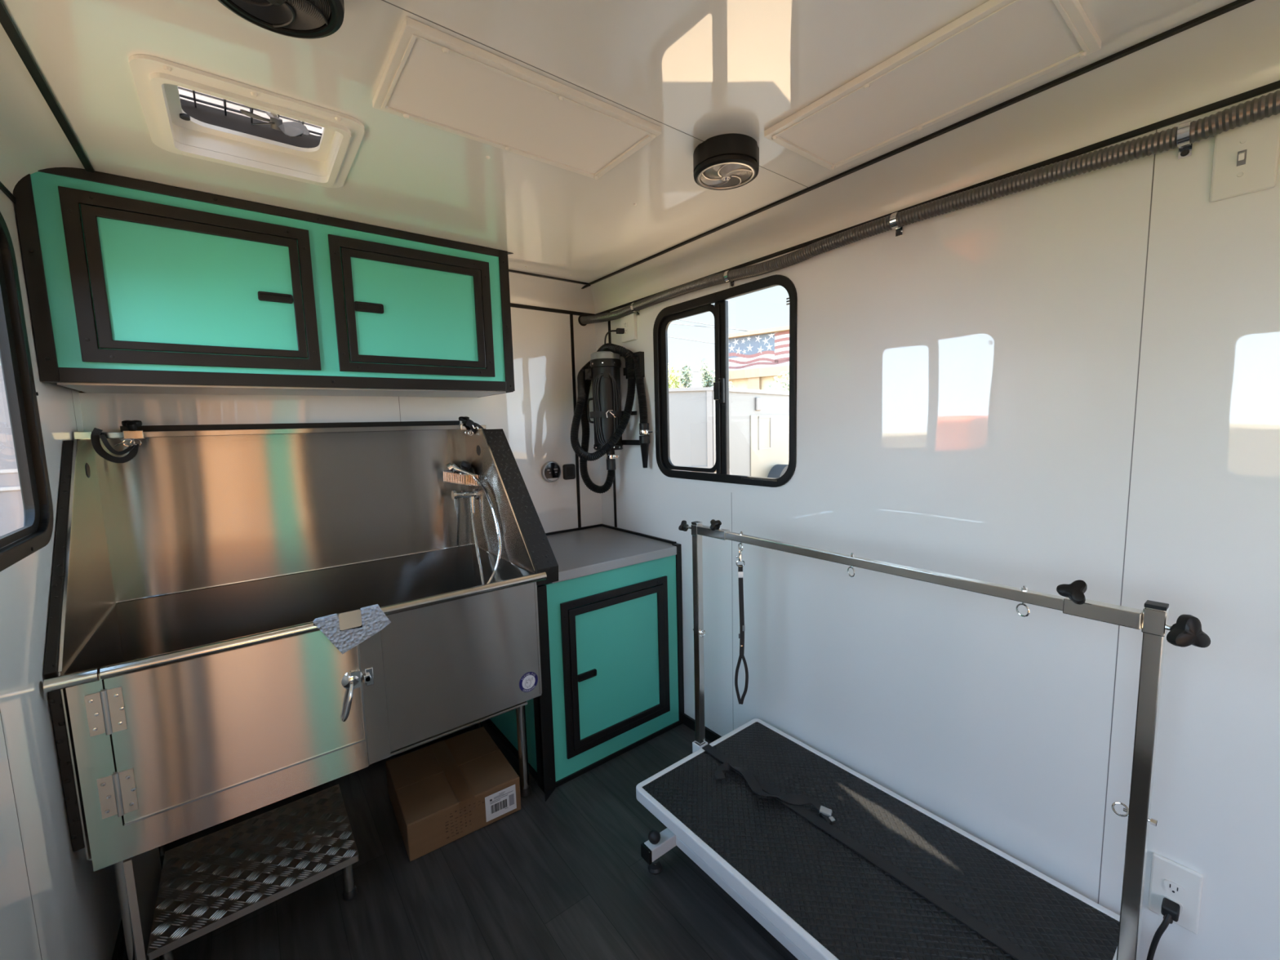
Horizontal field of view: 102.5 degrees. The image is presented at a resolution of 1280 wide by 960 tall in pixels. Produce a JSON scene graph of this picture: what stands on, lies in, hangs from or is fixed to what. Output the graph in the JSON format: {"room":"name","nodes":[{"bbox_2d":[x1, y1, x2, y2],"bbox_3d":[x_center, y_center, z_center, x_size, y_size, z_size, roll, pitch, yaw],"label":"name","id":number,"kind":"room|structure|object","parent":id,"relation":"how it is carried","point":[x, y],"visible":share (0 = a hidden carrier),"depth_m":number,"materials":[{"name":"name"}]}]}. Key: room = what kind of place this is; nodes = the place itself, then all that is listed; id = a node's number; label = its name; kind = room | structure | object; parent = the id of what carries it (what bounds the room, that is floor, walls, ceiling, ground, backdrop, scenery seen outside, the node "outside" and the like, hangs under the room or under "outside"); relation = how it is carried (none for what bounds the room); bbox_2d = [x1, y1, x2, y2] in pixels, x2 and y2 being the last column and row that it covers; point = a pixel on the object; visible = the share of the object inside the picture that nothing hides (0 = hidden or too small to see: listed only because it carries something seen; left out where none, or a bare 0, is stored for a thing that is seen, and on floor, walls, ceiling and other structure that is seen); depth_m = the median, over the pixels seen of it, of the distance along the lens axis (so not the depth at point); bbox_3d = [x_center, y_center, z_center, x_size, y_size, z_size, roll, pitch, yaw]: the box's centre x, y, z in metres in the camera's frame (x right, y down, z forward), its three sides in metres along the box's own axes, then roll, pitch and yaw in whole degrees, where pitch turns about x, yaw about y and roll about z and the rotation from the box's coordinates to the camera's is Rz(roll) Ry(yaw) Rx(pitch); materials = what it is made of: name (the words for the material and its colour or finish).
{"room":"mobile grooming trailer","nodes":[
{"label":"mobile grooming trailer","id":0,"kind":"room"},
{"bbox_2d":[0,189,121,959],"bbox_3d":[-0.587,0.388,0.117,0.030,2.238,4.320,-6,8,-37],"label":"wall","id":1,"kind":"structure","parent":0,"point":[77,907],"depth_m":1.15,"materials":[{"name":"white plastic"}]},
{"bbox_2d":[0,181,16,203],"bbox_3d":[-0.450,-0.596,-0.172,0.007,0.013,3.830,-6,8,-37],"label":"trim","id":2,"kind":"structure","parent":1,"relation":"attached to","point":[2,188],"depth_m":1.29,"materials":[{"name":"black"}]},
{"bbox_2d":[0,710,42,959],"bbox_3d":[-1.226,0.818,1.033,0.001,1.182,0.002,-6,8,-37],"label":"trim","id":3,"kind":"structure","parent":1,"relation":"attached to","point":[0,710],"depth_m":1.02,"materials":[{"name":"grey"}]},
{"bbox_2d":[0,211,53,571],"bbox_3d":[-1.303,-0.216,0.973,0.056,0.807,0.819,-6,8,-37],"label":"window","id":4,"kind":"structure","parent":1,"relation":"in","point":[21,394],"depth_m":1.26,"materials":[{"name":"black"}]},
{"bbox_2d":[0,22,84,194],"bbox_3d":[-0.523,-0.671,0.031,0.150,0.114,4.250,-6,8,-37],"label":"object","id":5,"kind":"structure","parent":1,"relation":"attached to","point":[32,140],"depth_m":1.19,"materials":[{"name":"white"}]},
{"bbox_2d":[0,0,94,173],"bbox_3d":[-0.336,-0.719,-0.094,0.016,0.009,3.830,-6,8,-37],"label":"trim","id":6,"kind":"structure","parent":1,"relation":"attached to","point":[6,20],"depth_m":1.05,"materials":[{"name":"black"}]},
{"bbox_2d":[111,920,125,959],"bbox_3d":[-0.520,1.478,0.219,0.012,0.045,4.250,-6,8,-37],"label":"baseboard","id":7,"kind":"structure","parent":1,"relation":"attached to","point":[120,944],"depth_m":1.50,"materials":[{"name":"black"}]},
{"bbox_2d":[78,306,602,533],"bbox_3d":[-1.065,0.154,2.425,2.062,2.237,0.070,-6,8,-37],"label":"wall","id":8,"kind":"structure","parent":0,"point":[535,419],"depth_m":2.66,"materials":[{"name":"white plastic"}]},
{"bbox_2d":[13,167,515,397],"bbox_3d":[-1.194,-0.623,1.933,1.390,0.582,0.439,-6,8,-37],"label":"upper cabinet","id":9,"kind":"object","parent":8,"relation":"attached to","point":[135,286],"visible":0.98,"depth_m":1.63,"materials":[{"name":"teal laminate"},{"name":"black plastic"},{"name":"silver metal"}]},
{"bbox_2d":[541,461,561,482],"bbox_3d":[-0.483,-0.045,2.804,0.116,0.116,0.026,-6,8,-37],"label":"thermostat","id":10,"kind":"object","parent":8,"relation":"attached to","point":[551,471],"visible":1,"depth_m":2.79,"materials":[{"name":"silver metal"}]},
{"bbox_2d":[508,271,595,314],"bbox_3d":[-1.014,-0.892,2.211,2.062,0.114,0.186,-6,8,-37],"label":"trim","id":11,"kind":"structure","parent":8,"relation":"attached to","point":[526,290],"depth_m":2.67,"materials":[{"name":"white plastic"}]},
{"bbox_2d":[510,302,594,315],"bbox_3d":[-0.531,-0.901,2.702,0.702,0.018,0.007,-6,8,-37],"label":"trim","id":12,"kind":"structure","parent":8,"relation":"attached to","point":[515,305],"depth_m":2.73,"materials":[{"name":"black"}]},
{"bbox_2d":[562,463,575,479],"bbox_3d":[-0.395,-0.046,2.870,0.071,0.085,0.022,-6,8,-37],"label":"rocker switch","id":13,"kind":"object","parent":8,"relation":"attached to","point":[569,470],"visible":1,"depth_m":2.86,"materials":[{"name":"black plastic"}]},
{"bbox_2d":[569,312,581,527],"bbox_3d":[-0.361,-0.317,2.885,0.016,1.209,0.007,-6,8,-37],"label":"trim","id":14,"kind":"structure","parent":8,"relation":"attached to","point":[571,314],"depth_m":2.87,"materials":[{"name":"black plastic"}]},
{"bbox_2d":[122,720,798,959],"bbox_3d":[0.275,1.440,0.867,2.262,0.060,4.400,-6,8,-37],"label":"floor","id":15,"kind":"structure","parent":0,"point":[566,876],"depth_m":1.67,"materials":[{"name":"grey wood"}]},
{"bbox_2d":[146,784,359,959],"bbox_3d":[-1.222,1.282,1.668,0.494,0.162,0.422,-6,8,-37],"label":"step","id":16,"kind":"structure","parent":15,"relation":"on","point":[208,882],"depth_m":1.62,"materials":[{"name":"silver metal"}]},
{"bbox_2d":[43,416,558,959],"bbox_3d":[-1.067,0.549,1.905,1.354,1.561,0.797,-6,8,-37],"label":"bathtub","id":17,"kind":"object","parent":15,"relation":"on","point":[191,682],"visible":0.93,"depth_m":1.77,"materials":[{"name":"silver metal"}]},
{"bbox_2d":[90,427,138,463],"bbox_3d":[-1.679,-0.111,1.644,0.107,0.115,0.030,-4,7,-25],"label":"loop","id":18,"kind":"object","parent":17,"relation":"hanging from","point":[133,448],"visible":1,"depth_m":1.64,"materials":[{"name":"black"}]},
{"bbox_2d":[312,604,391,653],"bbox_3d":[-0.869,0.456,1.563,0.203,0.123,0.024,-6,8,-37],"label":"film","id":19,"kind":"object","parent":17,"relation":"on","point":[374,620],"visible":1,"depth_m":1.55,"materials":[{"name":"grey"}]},
{"bbox_2d":[443,469,478,486],"bbox_3d":[-0.836,-0.009,2.375,0.126,0.076,0.147,-6,8,-37],"label":"wire rack","id":20,"kind":"object","parent":17,"relation":"attached to","point":[451,481],"visible":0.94,"depth_m":2.34,"materials":[{"name":"silver metal"}]},
{"bbox_2d":[458,460,471,481],"bbox_3d":[-0.818,-0.041,2.406,0.055,0.098,0.050,-6,8,-37],"label":"brush","id":21,"kind":"object","parent":20,"relation":"in","point":[465,465],"visible":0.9,"depth_m":2.39,"materials":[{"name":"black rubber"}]},
{"bbox_2d":[445,462,501,585],"bbox_3d":[-0.725,0.376,2.150,0.275,0.880,0.608,-2,6,0],"label":"shower mixer","id":22,"kind":"object","parent":17,"relation":"attached to","point":[473,495],"visible":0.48,"depth_m":2.33,"materials":[{"name":"silver metal"}]},
{"bbox_2d":[466,418,484,435],"bbox_3d":[-0.751,-0.232,2.348,0.085,0.095,0.035,-6,8,-37],"label":"loop","id":23,"kind":"object","parent":17,"relation":"hanging from","point":[470,424],"visible":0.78,"depth_m":2.34,"materials":[{"name":"black"}]},
{"bbox_2d":[385,726,520,861],"bbox_3d":[-0.762,1.235,2.083,0.412,0.142,0.432,-6,7,-35],"label":"cardboard box","id":24,"kind":"object","parent":15,"relation":"on","point":[442,793],"visible":1,"depth_m":1.98,"materials":[{"name":"brown cardboard"}]},
{"bbox_2d":[445,800,484,839],"bbox_3d":[-0.647,1.253,1.902,0.141,0.092,0.001,-6,7,-35],"label":"print","id":25,"kind":"object","parent":24,"relation":"attached to","point":[463,819],"depth_m":1.90,"materials":[{"name":"brown cardboard"}]},
{"bbox_2d":[484,542,684,801],"bbox_3d":[-0.299,0.782,2.552,0.805,0.920,0.728,-6,8,-37],"label":"base cabinet","id":26,"kind":"object","parent":15,"relation":"on","point":[611,641],"visible":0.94,"depth_m":2.27,"materials":[{"name":"teal laminate"}]},
{"bbox_2d":[545,524,676,583],"bbox_3d":[-0.289,0.339,2.559,0.704,0.052,0.694,-6,8,-37],"label":"countertop","id":27,"kind":"structure","parent":26,"relation":"on","point":[580,552],"depth_m":2.46,"materials":[{"name":"grey laminate"}]},
{"bbox_2d":[635,519,1210,959],"bbox_3d":[0.572,0.746,1.447,0.639,1.179,1.326,-6,8,-37],"label":"table","id":28,"kind":"object","parent":15,"relation":"on","point":[820,899],"visible":0.97,"depth_m":1.37,"materials":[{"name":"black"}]},
{"bbox_2d":[692,740,707,753],"bbox_3d":[0.229,1.023,1.958,0.044,0.051,0.040,-6,8,-37],"label":"bracket","id":29,"kind":"object","parent":28,"relation":"attached to","point":[697,745],"depth_m":1.94,"materials":[{"name":"white metal"}]},
{"bbox_2d":[734,546,748,704],"bbox_3d":[0.341,0.495,1.730,0.044,0.550,0.020,-2,6,-2],"label":"leash","id":30,"kind":"object","parent":28,"relation":"hanging from","point":[740,573],"visible":1,"depth_m":1.73,"materials":[{"name":"black fabric"}]},
{"bbox_2d":[714,761,836,823],"bbox_3d":[0.433,1.014,1.678,0.404,0.032,0.096,3,8,37],"label":"strap","id":31,"kind":"object","parent":28,"relation":"on","point":[793,799],"visible":1,"depth_m":1.65,"materials":[{"name":"black nylon webbing"},{"name":"silver metal buckle"}]},
{"bbox_2d":[702,744,1038,959],"bbox_3d":[0.590,1.041,1.499,0.036,0.006,1.113,-6,8,-38],"label":"strap","id":32,"kind":"object","parent":28,"relation":"on","point":[1005,944],"visible":0.98,"depth_m":1.37,"materials":[{"name":"black fabric"}]},
{"bbox_2d":[1,0,1236,283],"bbox_3d":[0.230,-0.834,0.604,2.122,0.055,4.390,-6,8,-37],"label":"ceiling","id":33,"kind":"structure","parent":0,"point":[702,69],"depth_m":1.10,"materials":[{"name":"white plastic"}]},
{"bbox_2d":[128,53,364,187],"bbox_3d":[-0.944,-0.956,1.254,0.430,0.248,0.450,-6,8,-37],"label":"ceiling vent","id":34,"kind":"object","parent":33,"relation":"in","point":[188,111],"visible":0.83,"depth_m":1.31,"materials":[{"name":"white plastic"}]},
{"bbox_2d":[217,0,344,39],"bbox_3d":[-0.563,-0.773,0.785,0.192,0.072,0.192,-6,8,-37],"label":"ceiling speaker","id":35,"kind":"object","parent":33,"relation":"attached to","point":[299,19],"visible":1,"depth_m":0.83,"materials":[{"name":"black plastic"}]},
{"bbox_2d":[231,0,331,30],"bbox_3d":[-0.563,-0.746,0.788,0.153,0.005,0.153,-2,6,-9],"label":"grille","id":36,"kind":"object","parent":35,"relation":"attached to","point":[283,15],"depth_m":0.83,"materials":[{"name":"black plastic"}]},
{"bbox_2d":[372,16,662,179],"bbox_3d":[-0.272,-0.850,1.214,0.597,0.024,0.295,-6,8,-37],"label":"ceiling panel","id":37,"kind":"object","parent":33,"relation":"in","point":[431,77],"visible":1,"depth_m":1.16,"materials":[{"name":"white plastic"}]},
{"bbox_2d":[508,269,588,284],"bbox_3d":[-0.483,-0.993,2.498,0.547,0.009,0.014,-6,8,-37],"label":"trim","id":38,"kind":"structure","parent":33,"relation":"attached to","point":[509,270],"depth_m":2.52,"materials":[{"name":"black"}]},
{"bbox_2d":[382,0,808,187],"bbox_3d":[-0.156,-0.854,1.101,1.752,0.001,0.002,-6,8,-37],"label":"trim","id":39,"kind":"structure","parent":33,"relation":"attached to","point":[382,0],"depth_m":1.06,"materials":[{"name":"grey"}]},
{"bbox_2d":[693,133,759,190],"bbox_3d":[0.235,-0.861,1.406,0.177,0.072,0.177,-6,8,-37],"label":"ceiling speaker","id":40,"kind":"object","parent":33,"relation":"attached to","point":[724,162],"visible":1,"depth_m":1.35,"materials":[{"name":"black plastic"}]},
{"bbox_2d":[700,163,752,186],"bbox_3d":[0.236,-0.834,1.409,0.141,0.005,0.141,0,6,10],"label":"grille","id":41,"kind":"object","parent":40,"relation":"attached to","point":[713,175],"depth_m":1.40,"materials":[{"name":"silver metal"}]},
{"bbox_2d":[764,0,1101,169],"bbox_3d":[0.617,-0.869,1.166,0.302,0.024,0.595,-6,8,-37],"label":"ceiling panel","id":42,"kind":"object","parent":33,"relation":"in","point":[997,47],"visible":1,"depth_m":1.10,"materials":[{"name":"white plastic"}]},
{"bbox_2d":[595,88,1279,959],"bbox_3d":[1.064,0.207,1.388,0.030,2.238,4.320,-6,8,-37],"label":"wall","id":43,"kind":"structure","parent":0,"point":[966,377],"depth_m":1.37,"materials":[{"name":"white plastic"}]},
{"bbox_2d":[569,328,652,493],"bbox_3d":[-0.134,-0.357,2.692,0.436,0.859,0.275,0,6,11],"label":"dryer","id":44,"kind":"object","parent":43,"relation":"attached to","point":[603,369],"visible":1,"depth_m":2.64,"materials":[{"name":"black plastic"}]},
{"bbox_2d":[590,358,623,450],"bbox_3d":[-0.173,-0.394,2.710,0.166,0.467,0.166,-6,8,-37],"label":"canister","id":45,"kind":"object","parent":44,"relation":"on","point":[605,373],"depth_m":2.64,"materials":[{"name":"black metal"}]},
{"bbox_2d":[607,311,617,527],"bbox_3d":[-0.153,-0.320,2.866,0.007,1.209,0.016,-6,8,-37],"label":"trim","id":46,"kind":"structure","parent":43,"relation":"attached to","point":[609,322],"depth_m":2.90,"materials":[{"name":"black"}]},
{"bbox_2d":[621,313,636,342],"bbox_3d":[-0.059,-0.786,2.661,0.023,0.131,0.112,-6,8,-37],"label":"wall outlet","id":47,"kind":"object","parent":43,"relation":"attached to","point":[628,322],"visible":0.99,"depth_m":2.64,"materials":[{"name":"white plastic"}]},
{"bbox_2d":[623,321,627,327],"bbox_3d":[-0.075,-0.805,2.665,0.003,0.028,0.034,-6,8,-37],"label":"socket","id":48,"kind":"object","parent":47,"relation":"attached to","point":[625,323],"depth_m":2.66,"materials":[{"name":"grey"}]},
{"bbox_2d":[682,713,721,742],"bbox_3d":[1.310,1.323,1.193,0.012,0.050,3.560,-6,8,-37],"label":"baseboard","id":49,"kind":"structure","parent":43,"relation":"attached to","point":[689,722],"depth_m":2.46,"materials":[{"name":"black"}]},
{"bbox_2d":[653,274,797,487],"bbox_3d":[0.337,-0.395,2.236,0.056,0.807,0.819,-6,8,-37],"label":"window","id":50,"kind":"structure","parent":43,"relation":"in","point":[719,309],"depth_m":2.22,"materials":[{"name":"black"}]},
{"bbox_2d":[731,520,733,679],"bbox_3d":[0.397,0.183,2.227,0.001,2.103,0.002,-6,8,-37],"label":"trim","id":51,"kind":"structure","parent":43,"relation":"attached to","point":[731,520],"depth_m":2.28,"materials":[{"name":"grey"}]},
{"bbox_2d":[588,0,1255,284],"bbox_3d":[0.983,-0.878,1.068,0.014,0.009,4.064,-6,8,-37],"label":"trim","id":52,"kind":"structure","parent":43,"relation":"attached to","point":[1236,4],"depth_m":1.23,"materials":[{"name":"black"}]},
{"bbox_2d":[577,90,1279,325],"bbox_3d":[0.988,-0.742,1.238,0.110,0.083,4.207,-6,8,-37],"label":"flexible hose","id":53,"kind":"object","parent":43,"relation":"attached to","point":[1182,136],"visible":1,"depth_m":1.32,"materials":[{"name":"grey"}]},
{"bbox_2d":[590,0,1279,314],"bbox_3d":[0.987,-0.836,1.193,0.150,0.114,4.250,-6,8,-37],"label":"ceiling cove panel","id":54,"kind":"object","parent":43,"relation":"attached to","point":[1236,51],"depth_m":1.29,"materials":[{"name":"white plastic"}]},
{"bbox_2d":[594,80,1279,315],"bbox_3d":[1.045,-0.787,1.243,0.007,0.013,4.250,-6,8,-37],"label":"trim","id":55,"kind":"structure","parent":43,"relation":"attached to","point":[1276,85],"depth_m":1.22,"materials":[{"name":"black"}]},
{"bbox_2d":[1097,128,1157,903],"bbox_3d":[1.164,0.268,1.242,0.001,2.103,0.002,-6,8,-37],"label":"trim","id":56,"kind":"structure","parent":43,"relation":"attached to","point":[1157,129],"depth_m":1.22,"materials":[{"name":"grey"}]},
{"bbox_2d":[1147,852,1203,933],"bbox_3d":[1.257,0.971,1.208,0.015,0.149,0.083,-6,8,-37],"label":"wall outlet","id":57,"kind":"object","parent":43,"relation":"attached to","point":[1171,880],"visible":0.95,"depth_m":1.20,"materials":[{"name":"white plastic"}]},
{"bbox_2d":[1146,897,1180,959],"bbox_3d":[1.116,1.169,1.225,0.294,0.359,0.061,-1,6,4],"label":"cord","id":58,"kind":"object","parent":57,"relation":"attached to","point":[1170,909],"visible":1,"depth_m":1.20,"materials":[{"name":"black rubber"}]},
{"bbox_2d":[1161,895,1182,915],"bbox_3d":[1.252,1.000,1.209,0.003,0.028,0.034,-6,8,-37],"label":"socket","id":59,"kind":"object","parent":57,"relation":"attached to","point":[1175,899],"depth_m":1.20,"materials":[{"name":"white"}]},
{"bbox_2d":[1163,879,1184,897],"bbox_3d":[1.251,0.958,1.205,0.003,0.028,0.034,-6,8,-37],"label":"socket","id":60,"kind":"object","parent":57,"relation":"attached to","point":[1172,888],"depth_m":1.20,"materials":[{"name":"white plastic"}]},
{"bbox_2d":[1208,112,1279,202],"bbox_3d":[1.214,-0.647,1.032,0.019,0.140,0.088,-6,8,-37],"label":"light switch","id":61,"kind":"object","parent":43,"relation":"attached to","point":[1246,157],"visible":1,"depth_m":1.03,"materials":[{"name":"white plastic"}]},
{"label":"outside","id":62,"kind":"structure","parent":0,"visible":0},
{"bbox_3d":[3.816,-0.010,18.875,90.000,0.200,100.000,-6,8,-37],"label":"ground","id":63,"kind":"structure","parent":62,"visible":0},
{"bbox_2d":[0,360,23,546],"bbox_3d":[-9.456,-0.201,5.647,7.000,3.700,2.520,-6,8,-37],"label":"trailer","id":64,"kind":"object","parent":63,"relation":"on","point":[11,508],"visible":0.02,"depth_m":5.85,"materials":[{"name":"white"}]},
{"bbox_2d":[667,363,683,387],"bbox_3d":[1.030,-1.983,17.925,1.466,4.081,1.976,-3,6,-17],"label":"leafy tree","id":65,"kind":"object","parent":63,"relation":"on","point":[671,375],"visible":0.2,"depth_m":17.60,"materials":[{"name":"green plant"}]},
{"bbox_2d":[678,362,693,387],"bbox_3d":[2.079,-3.013,23.733,0.681,4.834,0.852,-6,8,-37],"label":"slender tree","id":66,"kind":"object","parent":63,"relation":"on","point":[683,379],"visible":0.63,"depth_m":23.45,"materials":[{"name":"green plant"}]},
{"bbox_2d":[698,358,715,386],"bbox_3d":[3.103,-3.069,23.607,0.873,4.918,0.834,-6,8,-37],"label":"slender tree","id":67,"kind":"object","parent":63,"relation":"on","point":[707,378],"visible":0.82,"depth_m":23.32,"materials":[{"name":"green plant"}]},
{"bbox_2d":[668,386,789,478],"bbox_3d":[2.040,-0.525,9.545,2.238,2.065,7.069,4,8,41],"label":"fence","id":68,"kind":"object","parent":63,"relation":"on","point":[759,420],"visible":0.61,"depth_m":7.41,"materials":[{"name":"grey"}]},
{"bbox_2d":[755,397,760,410],"bbox_3d":[1.801,-1.157,7.827,0.030,0.200,0.140,4,8,40],"label":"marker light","id":69,"kind":"object","parent":68,"relation":"attached to","point":[757,399],"depth_m":7.80,"materials":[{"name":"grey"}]},
{"bbox_2d":[728,325,789,391],"bbox_3d":[8.243,-3.858,24.300,7.550,6.060,5.300,3,8,37],"label":"building","id":70,"kind":"structure","parent":63,"relation":"on","point":[760,378],"depth_m":23.20,"materials":[{"name":"beige paint"}]},
{"bbox_2d":[728,330,789,370],"bbox_3d":[6.167,-5.817,22.631,5.850,1.600,0.040,3,8,37],"label":"flag banner","id":71,"kind":"object","parent":70,"relation":"attached to","point":[771,349],"visible":0.54,"depth_m":23.18,"materials":[{"name":"multicoloured fabric"}]},
{"bbox_2d":[764,370,789,391],"bbox_3d":[4.341,-1.516,15.553,1.519,3.483,1.731,-3,6,-18],"label":"round shrub","id":72,"kind":"object","parent":63,"relation":"on","point":[785,388],"visible":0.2,"depth_m":15.32,"materials":[{"name":"green plant"}]},
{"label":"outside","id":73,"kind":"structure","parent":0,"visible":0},
{"bbox_2d":[678,319,748,331],"bbox_3d":[3.134,-8.891,29.026,22.714,4.845,0.032,-1,6,7],"label":"power line","id":74,"kind":"object","parent":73,"point":[678,319],"visible":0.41,"depth_m":28.97,"materials":[{"name":"grey metal"}]},
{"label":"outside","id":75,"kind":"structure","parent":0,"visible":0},
{"bbox_2d":[670,323,750,331],"bbox_3d":[3.789,-8.609,28.906,56.080,7.835,0.034,-1,6,8],"label":"power line","id":76,"kind":"object","parent":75,"point":[670,323],"visible":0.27,"depth_m":28.93,"materials":[{"name":"grey metal"}]},
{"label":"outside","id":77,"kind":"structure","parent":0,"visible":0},
{"bbox_2d":[667,336,714,343],"bbox_3d":[2.766,-7.949,29.151,32.561,6.145,0.032,-1,6,6],"label":"power line","id":78,"kind":"object","parent":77,"point":[668,336],"visible":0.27,"depth_m":29.13,"materials":[{"name":"grey metal"}]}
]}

